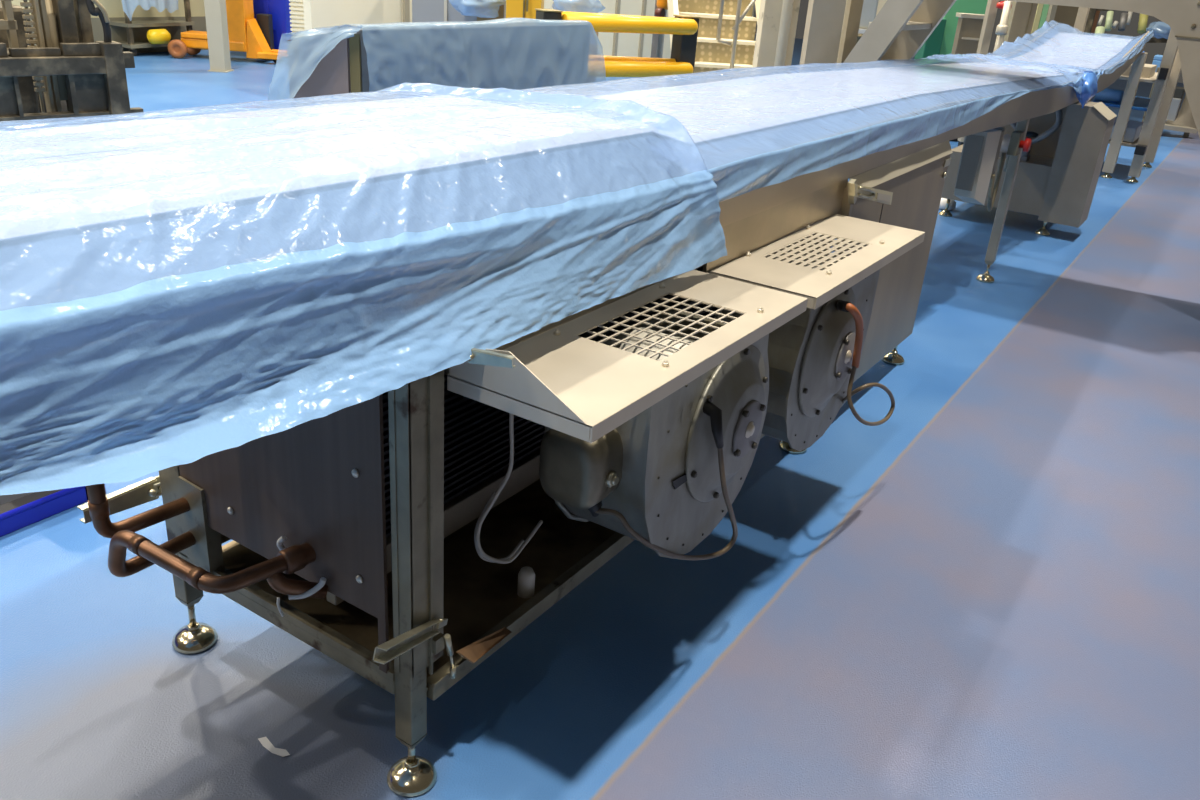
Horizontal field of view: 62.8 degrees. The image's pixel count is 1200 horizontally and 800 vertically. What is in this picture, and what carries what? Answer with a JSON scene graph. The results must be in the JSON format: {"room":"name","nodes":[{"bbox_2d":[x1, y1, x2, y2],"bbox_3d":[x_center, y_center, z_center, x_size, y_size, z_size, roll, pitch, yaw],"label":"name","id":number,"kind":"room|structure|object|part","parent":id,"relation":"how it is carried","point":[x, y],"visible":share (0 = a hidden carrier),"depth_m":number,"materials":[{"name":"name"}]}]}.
{"room":"processing plant","nodes":[
{"label":"processing plant","id":0,"kind":"room"},
{"bbox_2d":[0,0,204,17],"bbox_3d":[-4.155,-7.819,13.575,0.200,5.500,25.000,19,28,29],"label":"wall","id":1,"kind":"structure","parent":0,"point":[114,8],"depth_m":12.43,"materials":[{"name":"white paint"}]},
{"bbox_2d":[30,16,207,52],"bbox_3d":[-4.235,-5.483,14.577,0.030,0.420,25.000,19,28,29],"label":"baseboard","id":2,"kind":"structure","parent":1,"relation":"attached to","point":[119,34],"depth_m":12.41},
{"bbox_2d":[303,0,754,57],"bbox_3d":[0.006,-6.386,12.347,0.100,4.500,9.592,19,28,29],"label":"wall","id":3,"kind":"structure","parent":0,"point":[317,13],"depth_m":10.00,"materials":[{"name":"white paint"}]},
{"bbox_2d":[403,0,646,56],"bbox_3d":[-0.596,-5.997,11.399,0.028,4.500,4.797,19,28,29],"label":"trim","id":4,"kind":"structure","parent":3,"relation":"attached to","point":[406,3],"depth_m":13.42,"materials":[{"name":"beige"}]},
{"bbox_2d":[0,34,1199,799],"bbox_3d":[1.281,-2.854,10.390,19.300,0.100,27.000,19,28,29],"label":"floor","id":5,"kind":"structure","parent":0,"point":[989,588],"depth_m":2.59,"materials":[{"name":"blue paint"}]},
{"bbox_2d":[0,483,105,536],"bbox_3d":[-2.037,0.235,2.561,0.539,0.360,1.210,19,28,29],"label":"storage tote","id":6,"kind":"object","parent":5,"relation":"on","point":[17,514],"visible":0.22,"depth_m":2.83,"materials":[{"name":"blue plastic"}]},
{"bbox_2d":[0,0,143,120],"bbox_3d":[-4.275,-2.664,6.294,1.598,2.200,2.370,-19,34,-41],"label":"forklift","id":7,"kind":"object","parent":5,"relation":"on","point":[65,74],"visible":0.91,"depth_m":6.04,"materials":[{"name":"black metal"}]},
{"bbox_3d":[-3.406,-2.527,5.779,0.056,1.900,0.030,-19,34,-41],"label":"lift chain","id":8,"kind":"part","parent":7,"relation":"part of","materials":[{"name":"beige"}]},
{"bbox_3d":[-3.547,-2.023,5.685,1.261,0.077,0.050,-19,34,-41],"label":"carriage plate","id":9,"kind":"part","parent":7,"relation":"part of","materials":[{"name":"black metal"}]},
{"bbox_3d":[-3.566,-1.785,5.794,1.261,0.239,0.070,-19,34,-41],"label":"carriage plate","id":10,"kind":"part","parent":7,"relation":"part of","materials":[{"name":"black metal"}]},
{"bbox_3d":[-3.075,-2.009,6.218,0.115,0.480,0.140,-19,34,-41],"label":"carriage post","id":11,"kind":"part","parent":7,"relation":"part of","materials":[{"name":"black metal"}]},
{"bbox_2d":[109,0,194,55],"bbox_3d":[-5.686,-5.297,12.153,0.600,1.899,1.000,16,27,24],"label":"trolley","id":12,"kind":"object","parent":5,"relation":"on","point":[131,44],"visible":0.38,"depth_m":12.18,"materials":[{"name":"black metal"}]},
{"bbox_2d":[121,0,177,20],"bbox_3d":[-5.444,-5.319,11.736,0.092,1.478,1.000,16,27,24],"label":"plastic wrap","id":13,"kind":"object","parent":12,"relation":"hanging from","point":[129,6],"visible":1,"depth_m":11.94,"materials":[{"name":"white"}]},
{"bbox_2d":[109,20,194,48],"bbox_3d":[-5.735,-4.653,12.448,0.600,0.280,1.000,16,27,24],"label":"shelf","id":14,"kind":"object","parent":12,"relation":"attached to","point":[131,44],"depth_m":12.15,"materials":[{"name":"black metal"}]},
{"bbox_2d":[147,29,170,43],"bbox_3d":[-5.466,-4.503,12.185,0.180,0.176,0.300,16,27,24],"label":"canister","id":15,"kind":"object","parent":12,"relation":"on","point":[154,36],"visible":1,"depth_m":12.11,"materials":[{"name":"yellow plastic"}]},
{"bbox_2d":[204,0,233,72],"bbox_3d":[-4.262,-5.875,10.525,0.220,4.500,0.220,4,25,0],"label":"column","id":16,"kind":"structure","parent":5,"relation":"on","point":[215,10],"depth_m":11.24,"materials":[{"name":"beige"}]},
{"bbox_3d":[-4.417,-3.840,11.459,0.220,0.012,0.220,4,25,0],"label":"plate","id":17,"kind":"part","parent":16,"relation":"part of","materials":[{"name":"beige metal"}]},
{"bbox_2d":[168,0,277,62],"bbox_3d":[-4.610,-5.237,12.080,1.382,1.999,0.579,2,25,-5],"label":"jack","id":18,"kind":"object","parent":5,"relation":"on","point":[246,34],"visible":0.82,"depth_m":12.23,"materials":[{"name":"orange paint"}]},
{"bbox_2d":[253,0,291,49],"bbox_3d":[-4.277,-5.078,12.932,0.600,1.050,0.720,4,25,0],"label":"bin","id":19,"kind":"object","parent":5,"relation":"on","point":[279,9],"visible":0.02,"depth_m":12.65,"materials":[{"name":"blue plastic"}]},
{"bbox_2d":[258,737,289,756],"bbox_3d":[-0.699,0.743,2.103,0.089,0.001,0.023,19,28,29],"label":"paper scrap","id":20,"kind":"object","parent":5,"relation":"on","point":[264,741],"visible":1,"depth_m":2.10,"materials":[{"name":"white paper"}]},
{"bbox_2d":[289,0,304,31],"bbox_3d":[-2.890,-4.109,9.430,0.181,2.400,0.134,4,25,-2],"label":"strip","id":21,"kind":"object","parent":5,"relation":"on","point":[297,11],"visible":0.19,"depth_m":9.54,"materials":[{"name":"white plastic"}]},
{"bbox_2d":[287,29,369,97],"bbox_3d":[-0.978,-1.955,6.620,0.610,1.098,2.208,20,29,30],"label":"machine","id":22,"kind":"object","parent":5,"relation":"on","point":[344,69],"visible":0.08,"depth_m":5.58,"materials":[{"name":"metal"}]},
{"bbox_3d":[-1.642,-1.721,5.777,0.520,0.884,0.020,20,29,30],"label":"panel","id":23,"kind":"part","parent":22,"relation":"part of","materials":[{"name":"grey metal"}]},
{"bbox_2d":[268,17,605,99],"bbox_3d":[-0.979,-2.112,6.534,0.960,0.847,2.446,19,28,29],"label":"drape","id":24,"kind":"object","parent":22,"relation":"on","point":[516,53],"visible":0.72,"depth_m":6.01,"materials":[{"name":"blue plastic"}]},
{"bbox_2d":[412,0,505,21],"bbox_3d":[-1.393,-3.805,9.856,0.896,1.700,0.522,4,25,-2],"label":"enclosure","id":25,"kind":"object","parent":5,"relation":"on","point":[422,10],"visible":0.12,"depth_m":9.60,"materials":[{"name":"silver metal"}]},
{"bbox_2d":[449,0,505,17],"bbox_3d":[-1.172,-3.806,9.400,0.424,0.282,0.611,19,28,29],"label":"plastic wrap","id":26,"kind":"object","parent":25,"relation":"hanging from","point":[479,8],"visible":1,"depth_m":9.26,"materials":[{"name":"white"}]},
{"bbox_3d":[-1.098,-3.451,9.748,0.253,1.090,0.020,4,25,-2],"label":"kick panel","id":27,"kind":"part","parent":25,"relation":"part of","materials":[{"name":"grey"}]},
{"bbox_2d":[506,0,543,18],"bbox_3d":[-0.737,-3.492,9.524,0.330,1.500,0.543,4,25,-2],"label":"cabinet","id":28,"kind":"object","parent":5,"relation":"on","point":[514,8],"visible":0.1,"depth_m":9.20,"materials":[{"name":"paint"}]},
{"bbox_2d":[0,31,1149,796],"bbox_3d":[1.567,-1.012,4.775,1.232,1.275,10.911,19,28,29],"label":"conveyor line","id":29,"kind":"object","parent":5,"relation":"on","point":[405,535],"visible":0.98,"depth_m":2.14,"materials":[{"name":"metal"}]},
{"bbox_3d":[-1.067,0.224,2.183,0.023,0.052,0.170,21,29,32],"label":"lever","id":30,"kind":"part","parent":29,"relation":"part of","materials":[{"name":"metal"}]},
{"bbox_3d":[-0.913,0.046,2.115,0.035,0.670,0.040,19,28,29],"label":"corner post","id":31,"kind":"part","parent":29,"relation":"part of","materials":[{"name":"metal"}]},
{"bbox_3d":[-0.950,0.101,2.174,0.046,0.845,0.046,19,28,29],"label":"leg","id":32,"kind":"part","parent":29,"relation":"part of","materials":[{"name":"metal"}]},
{"bbox_3d":[-0.063,-0.453,3.335,0.010,0.735,3.120,19,28,29],"label":"panel","id":33,"kind":"part","parent":29,"relation":"part of","materials":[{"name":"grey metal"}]},
{"bbox_3d":[-0.647,0.133,1.939,0.615,0.695,0.012,19,28,29],"label":"panel","id":34,"kind":"part","parent":29,"relation":"part of","materials":[{"name":"metal"}]},
{"bbox_3d":[-0.678,0.458,2.113,0.680,0.053,0.040,19,28,29],"label":"rail","id":35,"kind":"part","parent":29,"relation":"part of","materials":[{"name":"metal"}]},
{"bbox_2d":[0,83,726,494],"bbox_3d":[-0.763,-0.208,1.529,0.922,0.361,2.704,19,28,29],"label":"plastic sheet","id":36,"kind":"object","parent":29,"relation":"on","point":[180,286],"visible":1,"depth_m":1.45,"materials":[{"name":"blue plastic"}]},
{"bbox_3d":[-0.356,0.311,1.833,0.046,0.860,0.046,19,28,29],"label":"leg","id":37,"kind":"part","parent":29,"relation":"part of","materials":[{"name":"metal"}]},
{"bbox_3d":[-0.341,0.432,1.791,0.022,0.114,0.242,12,26,16],"label":"lever","id":38,"kind":"part","parent":29,"relation":"part of","materials":[{"name":"metal"}]},
{"bbox_3d":[-0.339,0.226,1.816,0.076,0.672,0.105,19,28,29],"label":"corner post","id":39,"kind":"part","parent":29,"relation":"part of","materials":[{"name":"metal"}]},
{"bbox_2d":[222,479,615,690],"bbox_3d":[-0.111,0.176,2.885,0.720,0.008,1.980,19,28,29],"label":"drip tray","id":40,"kind":"object","parent":29,"relation":"on","point":[481,598],"depth_m":2.32,"materials":[{"name":"metal"}]},
{"bbox_3d":[-0.024,0.090,2.808,0.030,0.075,1.950,19,28,29],"label":"coil rail","id":41,"kind":"part","parent":29,"relation":"part of","materials":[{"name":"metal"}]},
{"bbox_3d":[-0.179,-0.066,1.613,0.089,0.031,0.013,15,27,22],"label":"lever","id":42,"kind":"part","parent":29,"relation":"part of","materials":[{"name":"metal"}]},
{"bbox_3d":[1.778,-1.360,4.484,0.012,0.373,10.900,19,28,29],"label":"rail","id":43,"kind":"part","parent":29,"relation":"part of","materials":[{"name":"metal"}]},
{"bbox_3d":[0.196,0.277,2.726,0.032,0.045,1.950,19,28,29],"label":"sill","id":44,"kind":"part","parent":29,"relation":"part of","materials":[{"name":"metal"}]},
{"bbox_3d":[0.262,-0.361,2.456,0.014,0.125,1.905,19,28,29],"label":"fascia panel","id":45,"kind":"part","parent":29,"relation":"part of","materials":[{"name":"metal"}]},
{"bbox_2d":[576,293,745,360],"bbox_3d":[0.133,-0.155,2.029,0.200,0.003,0.374,19,28,29],"label":"grille","id":46,"kind":"object","parent":29,"relation":"attached to","point":[598,322],"depth_m":2.02,"materials":[{"name":"metal"}]},
{"bbox_3d":[0.174,0.176,2.142,0.003,0.028,0.070,19,28,29],"label":"rating plate","id":47,"kind":"part","parent":29,"relation":"part of","materials":[{"name":"silver metal"}]},
{"bbox_3d":[0.339,0.067,2.255,0.008,0.138,0.138,19,28,29],"label":"hub plate","id":48,"kind":"part","parent":29,"relation":"part of","materials":[{"name":"metal"}]},
{"bbox_3d":[0.456,-0.472,3.476,0.705,0.745,0.015,19,28,29],"label":"divider panel","id":49,"kind":"part","parent":29,"relation":"part of","materials":[{"name":"grey metal"}]},
{"bbox_2d":[761,232,871,270],"bbox_3d":[0.611,-0.416,2.748,0.195,0.003,0.386,19,28,29],"label":"grille","id":50,"kind":"object","parent":29,"relation":"attached to","point":[797,238],"depth_m":2.74,"materials":[{"name":"metal"}]},
{"bbox_2d":[521,20,1153,201],"bbox_3d":[2.192,-1.871,5.671,0.885,0.410,8.390,19,28,29],"label":"plastic sheet","id":51,"kind":"object","parent":29,"relation":"on","point":[752,128],"visible":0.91,"depth_m":3.46,"materials":[{"name":"blue plastic"}]},
{"bbox_3d":[0.687,-0.122,2.745,0.008,0.138,0.138,19,28,29],"label":"hub plate","id":52,"kind":"part","parent":29,"relation":"part of","materials":[{"name":"metal"}]},
{"bbox_3d":[1.097,-0.490,3.796,0.028,0.810,1.140,19,28,29],"label":"cabinet door","id":53,"kind":"part","parent":29,"relation":"part of","materials":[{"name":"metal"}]},
{"bbox_3d":[2.280,-1.163,5.517,0.050,0.830,0.050,19,28,29],"label":"leg","id":54,"kind":"part","parent":29,"relation":"part of","materials":[{"name":"metal"}]},
{"bbox_2d":[1074,71,1097,107],"bbox_3d":[3.093,-1.974,6.266,0.126,0.220,0.401,19,28,29],"label":"plastic bundle","id":55,"kind":"object","parent":29,"relation":"attached to","point":[1089,89],"visible":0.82,"depth_m":6.17,"materials":[{"name":"blue plastic"}]},
{"bbox_2d":[535,8,700,76],"bbox_3d":[0.106,-2.914,8.884,1.656,1.102,0.488,-9,28,-26],"label":"barrier","id":56,"kind":"object","parent":5,"relation":"on","point":[684,28],"visible":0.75,"depth_m":8.71,"materials":[{"name":"yellow metal"}]},
{"bbox_3d":[0.107,-3.354,8.728,1.239,0.132,0.132,-3,26,-16],"label":"rail","id":57,"kind":"part","parent":56,"relation":"part of","materials":[{"name":"orange plastic"}]},
{"bbox_3d":[0.281,-3.274,8.582,1.316,0.136,0.136,-9,28,-26],"label":"rail","id":58,"kind":"part","parent":56,"relation":"part of","materials":[{"name":"orange plastic"}]},
{"bbox_3d":[0.083,-3.037,8.874,1.239,0.132,0.132,-3,26,-16],"label":"rail","id":59,"kind":"part","parent":56,"relation":"part of","materials":[{"name":"orange plastic"}]},
{"bbox_3d":[0.256,-2.939,8.736,1.316,0.136,0.136,-9,28,-26],"label":"rail","id":60,"kind":"part","parent":56,"relation":"part of","materials":[{"name":"orange plastic"}]},
{"bbox_2d":[650,0,667,57],"bbox_3d":[0.666,-4.192,10.440,0.163,2.200,0.416,5,25,1],"label":"post","id":61,"kind":"object","parent":5,"relation":"on","point":[661,6],"visible":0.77,"depth_m":10.64,"materials":[{"name":"metal"}]},
{"bbox_3d":[0.623,-4.069,10.343,0.090,0.100,0.100,19,28,29],"label":"knob","id":62,"kind":"part","parent":61,"relation":"part of","materials":[{"name":"red"}]},
{"bbox_3d":[0.659,-4.075,10.665,0.096,1.800,0.100,4,25,-2],"label":"plate","id":63,"kind":"part","parent":61,"relation":"part of","materials":[{"name":"grey metal"}]},
{"bbox_2d":[667,0,760,72],"bbox_3d":[1.188,-3.864,9.838,0.972,2.222,2.270,1,25,-8],"label":"plastic crate","id":64,"kind":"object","parent":5,"relation":"on","point":[727,28],"depth_m":9.97,"materials":[{"name":"beige plastic"}]},
{"bbox_3d":[1.335,-3.736,9.545,0.370,2.190,0.044,1,25,-7],"label":"handrail","id":65,"kind":"part","parent":64,"relation":"part of","materials":[{"name":"beige metal"}]},
{"bbox_2d":[752,0,799,66],"bbox_3d":[1.212,-2.864,6.424,0.364,3.212,0.364,19,28,29],"label":"column","id":66,"kind":"structure","parent":5,"relation":"on","point":[777,20],"depth_m":6.51,"materials":[{"name":"white paint"}]},
{"bbox_2d":[800,0,846,64],"bbox_3d":[1.358,-2.536,5.733,0.306,3.212,0.306,19,28,29],"label":"column","id":67,"kind":"structure","parent":5,"relation":"on","point":[824,19],"depth_m":5.83,"materials":[{"name":"grey metal"}]},
{"bbox_2d":[837,0,863,62],"bbox_3d":[1.570,-2.608,5.926,0.128,3.212,0.141,19,28,29],"label":"column","id":68,"kind":"structure","parent":5,"relation":"on","point":[853,10],"depth_m":6.03,"materials":[{"name":"beige metal"}]},
{"bbox_2d":[838,0,886,50],"bbox_3d":[2.652,-3.555,9.359,0.696,2.180,0.859,4,25,-2],"label":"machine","id":69,"kind":"object","parent":5,"relation":"on","point":[870,9],"visible":0.12,"depth_m":8.96,"materials":[{"name":"metal"}]},
{"bbox_2d":[939,198,955,210],"bbox_3d":[2.602,-1.480,7.389,0.150,0.090,0.146,19,28,29],"label":"cloth bundle","id":70,"kind":"object","parent":5,"relation":"on","point":[952,205],"visible":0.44,"depth_m":7.34,"materials":[{"name":"white fabric"}]},
{"bbox_2d":[914,0,987,58],"bbox_3d":[4.071,-4.297,11.451,0.787,1.980,0.880,4,25,-2],"label":"guard","id":71,"kind":"object","parent":5,"relation":"on","point":[941,40],"visible":0.09,"depth_m":11.12,"materials":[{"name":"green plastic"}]},
{"bbox_2d":[940,0,987,54],"bbox_3d":[4.149,-4.080,11.592,0.545,1.480,0.600,4,25,-2],"label":"hood","id":72,"kind":"object","parent":71,"relation":"attached to","point":[960,6],"depth_m":11.13,"materials":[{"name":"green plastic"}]},
{"bbox_2d":[950,12,984,141],"bbox_3d":[3.749,-3.333,10.210,0.324,1.260,0.171,4,25,-2],"label":"cabinet","id":73,"kind":"object","parent":5,"relation":"on","point":[969,26],"visible":0.41,"depth_m":9.98,"materials":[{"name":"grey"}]},
{"bbox_3d":[3.762,-3.665,9.974,0.182,0.020,0.020,4,25,-2],"label":"handle","id":74,"kind":"part","parent":73,"relation":"part of","materials":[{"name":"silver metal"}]},
{"bbox_2d":[958,0,998,145],"bbox_3d":[3.803,-3.646,9.652,0.086,2.300,0.123,4,25,-2],"label":"steel post","id":75,"kind":"object","parent":5,"relation":"on","point":[991,10],"visible":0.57,"depth_m":9.61,"materials":[{"name":"grey metal"}]},
{"bbox_2d":[993,1,1011,51],"bbox_3d":[3.825,-3.232,9.569,0.219,1.620,0.251,19,28,29],"label":"stand","id":76,"kind":"object","parent":5,"relation":"on","point":[1002,28],"visible":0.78,"depth_m":9.35,"materials":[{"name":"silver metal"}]},
{"bbox_3d":[3.862,-3.771,9.398,0.140,0.070,0.138,19,28,29],"label":"handle","id":77,"kind":"part","parent":76,"relation":"part of","materials":[{"name":"red plastic"}]},
{"bbox_2d":[1003,1,1037,41],"bbox_3d":[4.494,-3.990,10.635,0.234,2.200,0.321,4,25,-2],"label":"tall cabinet","id":78,"kind":"object","parent":5,"relation":"on","point":[1021,18],"visible":0.16,"depth_m":10.47,"materials":[{"name":"beige metal"}]},
{"bbox_2d":[843,0,1199,137],"bbox_3d":[2.449,-1.533,5.486,3.340,1.750,0.715,19,28,29],"label":"metal frame","id":79,"kind":"object","parent":5,"relation":"on","point":[899,30],"visible":0.43,"depth_m":5.32,"materials":[{"name":"beige paint"}]},
{"bbox_3d":[2.559,-1.319,5.074,2.640,1.720,0.050,19,28,29],"label":"frame","id":80,"kind":"part","parent":79,"relation":"part of","materials":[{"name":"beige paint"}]},
{"bbox_2d":[938,99,1116,235],"bbox_3d":[3.110,-1.753,7.091,0.970,0.904,0.855,19,28,29],"label":"base cabinet","id":81,"kind":"object","parent":5,"relation":"on","point":[1056,180],"visible":0.69,"depth_m":6.70,"materials":[{"name":"grey metal"}]},
{"bbox_3d":[2.895,-1.764,6.849,0.200,0.155,0.150,19,28,29],"label":"gear motor","id":82,"kind":"part","parent":81,"relation":"part of","materials":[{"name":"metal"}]},
{"bbox_3d":[3.350,-1.918,6.525,0.120,0.081,0.350,19,28,29],"label":"sloped lid","id":83,"kind":"part","parent":81,"relation":"part of","materials":[{"name":"silver metal"}]},
{"bbox_2d":[1031,4,1048,32],"bbox_3d":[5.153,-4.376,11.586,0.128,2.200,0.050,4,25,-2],"label":"door","id":84,"kind":"structure","parent":5,"relation":"on","point":[1042,9],"depth_m":11.51,"materials":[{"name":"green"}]},
{"bbox_2d":[1046,5,1078,26],"bbox_3d":[5.532,-4.506,11.931,0.393,2.200,0.407,4,25,-2],"label":"tall cabinet","id":85,"kind":"object","parent":5,"relation":"on","point":[1061,14],"visible":0.02,"depth_m":11.76,"materials":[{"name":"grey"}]},
{"bbox_3d":[5.366,-4.457,11.774,0.059,2.180,0.080,4,25,-2],"label":"frame post","id":86,"kind":"part","parent":85,"relation":"part of","materials":[{"name":"grey metal"}]},
{"bbox_2d":[1091,11,1099,32],"bbox_3d":[6.559,-5.089,13.371,0.241,2.200,0.300,4,25,-2],"label":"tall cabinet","id":87,"kind":"object","parent":5,"relation":"on","point":[1097,12],"visible":0.03,"depth_m":13.21,"materials":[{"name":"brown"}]},
{"bbox_2d":[1084,8,1167,42],"bbox_3d":[6.855,-4.613,12.625,1.389,2.000,0.612,4,25,-2],"label":"rack","id":88,"kind":"object","parent":5,"relation":"on","point":[1125,18],"visible":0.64,"depth_m":12.38,"materials":[{"name":"black metal"}]},
{"bbox_2d":[1146,21,1170,38],"bbox_3d":[6.972,-4.584,12.194,0.366,0.206,0.352,19,28,29],"label":"plastic wrap","id":89,"kind":"object","parent":88,"relation":"on","point":[1160,29],"visible":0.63,"depth_m":12.09,"materials":[{"name":"blue plastic"}]},
{"bbox_2d":[1074,7,1180,182],"bbox_3d":[4.778,-2.942,9.302,1.080,1.450,1.249,19,28,29],"label":"metal stand","id":90,"kind":"object","parent":5,"relation":"on","point":[1145,136],"visible":0.52,"depth_m":8.91,"materials":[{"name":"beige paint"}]},
{"bbox_3d":[4.672,-2.793,9.019,0.220,0.120,0.120,19,28,29],"label":"motor","id":91,"kind":"part","parent":90,"relation":"part of","materials":[{"name":"blue metal"}]},
{"bbox_2d":[1091,95,1149,110],"bbox_3d":[4.800,-2.874,9.380,0.900,0.025,1.050,19,28,29],"label":"shelf","id":92,"kind":"object","parent":90,"relation":"attached to","point":[1140,103],"depth_m":8.99,"materials":[{"name":"blue"}]},
{"bbox_2d":[1108,138,1138,147],"bbox_3d":[4.778,-2.584,9.513,0.900,0.025,1.050,19,28,29],"label":"shelf","id":93,"kind":"object","parent":90,"relation":"attached to","point":[1125,142],"depth_m":8.96,"materials":[{"name":"grey metal"}]},
{"bbox_2d":[1118,72,1157,82],"bbox_3d":[4.816,-3.092,9.280,0.900,0.025,1.050,19,28,29],"label":"shelf","id":94,"kind":"object","parent":90,"relation":"attached to","point":[1150,78],"depth_m":8.81,"materials":[{"name":"metal"}]},
{"bbox_2d":[1142,55,1162,121],"bbox_3d":[6.403,-3.472,11.359,0.288,0.922,0.805,19,28,29],"label":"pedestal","id":95,"kind":"object","parent":5,"relation":"on","point":[1157,60],"visible":0.2,"depth_m":11.35,"materials":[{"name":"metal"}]},
{"bbox_2d":[1164,86,1196,136],"bbox_3d":[7.330,-3.662,12.313,0.584,0.600,1.640,23,30,35],"label":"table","id":96,"kind":"object","parent":5,"relation":"on","point":[1182,120],"visible":0.52,"depth_m":11.99,"materials":[{"name":"silver metal"}]},
{"bbox_3d":[6.979,-3.544,11.984,0.120,0.260,0.100,19,28,29],"label":"pale panel","id":97,"kind":"part","parent":96,"relation":"part of","materials":[{"name":"silver metal"}]},
{"bbox_3d":[-0.241,-3.119,9.376,0.551,1.016,0.551,19,28,29],"label":"cart","id":98,"kind":"object","parent":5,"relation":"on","visible":0},
{"bbox_2d":[552,0,604,12],"bbox_3d":[-0.233,-3.633,9.011,0.395,0.283,0.542,14,26,19],"label":"plastic wrap","id":99,"kind":"object","parent":98,"relation":"on","point":[586,6],"visible":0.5,"depth_m":8.85,"materials":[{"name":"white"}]}
]}

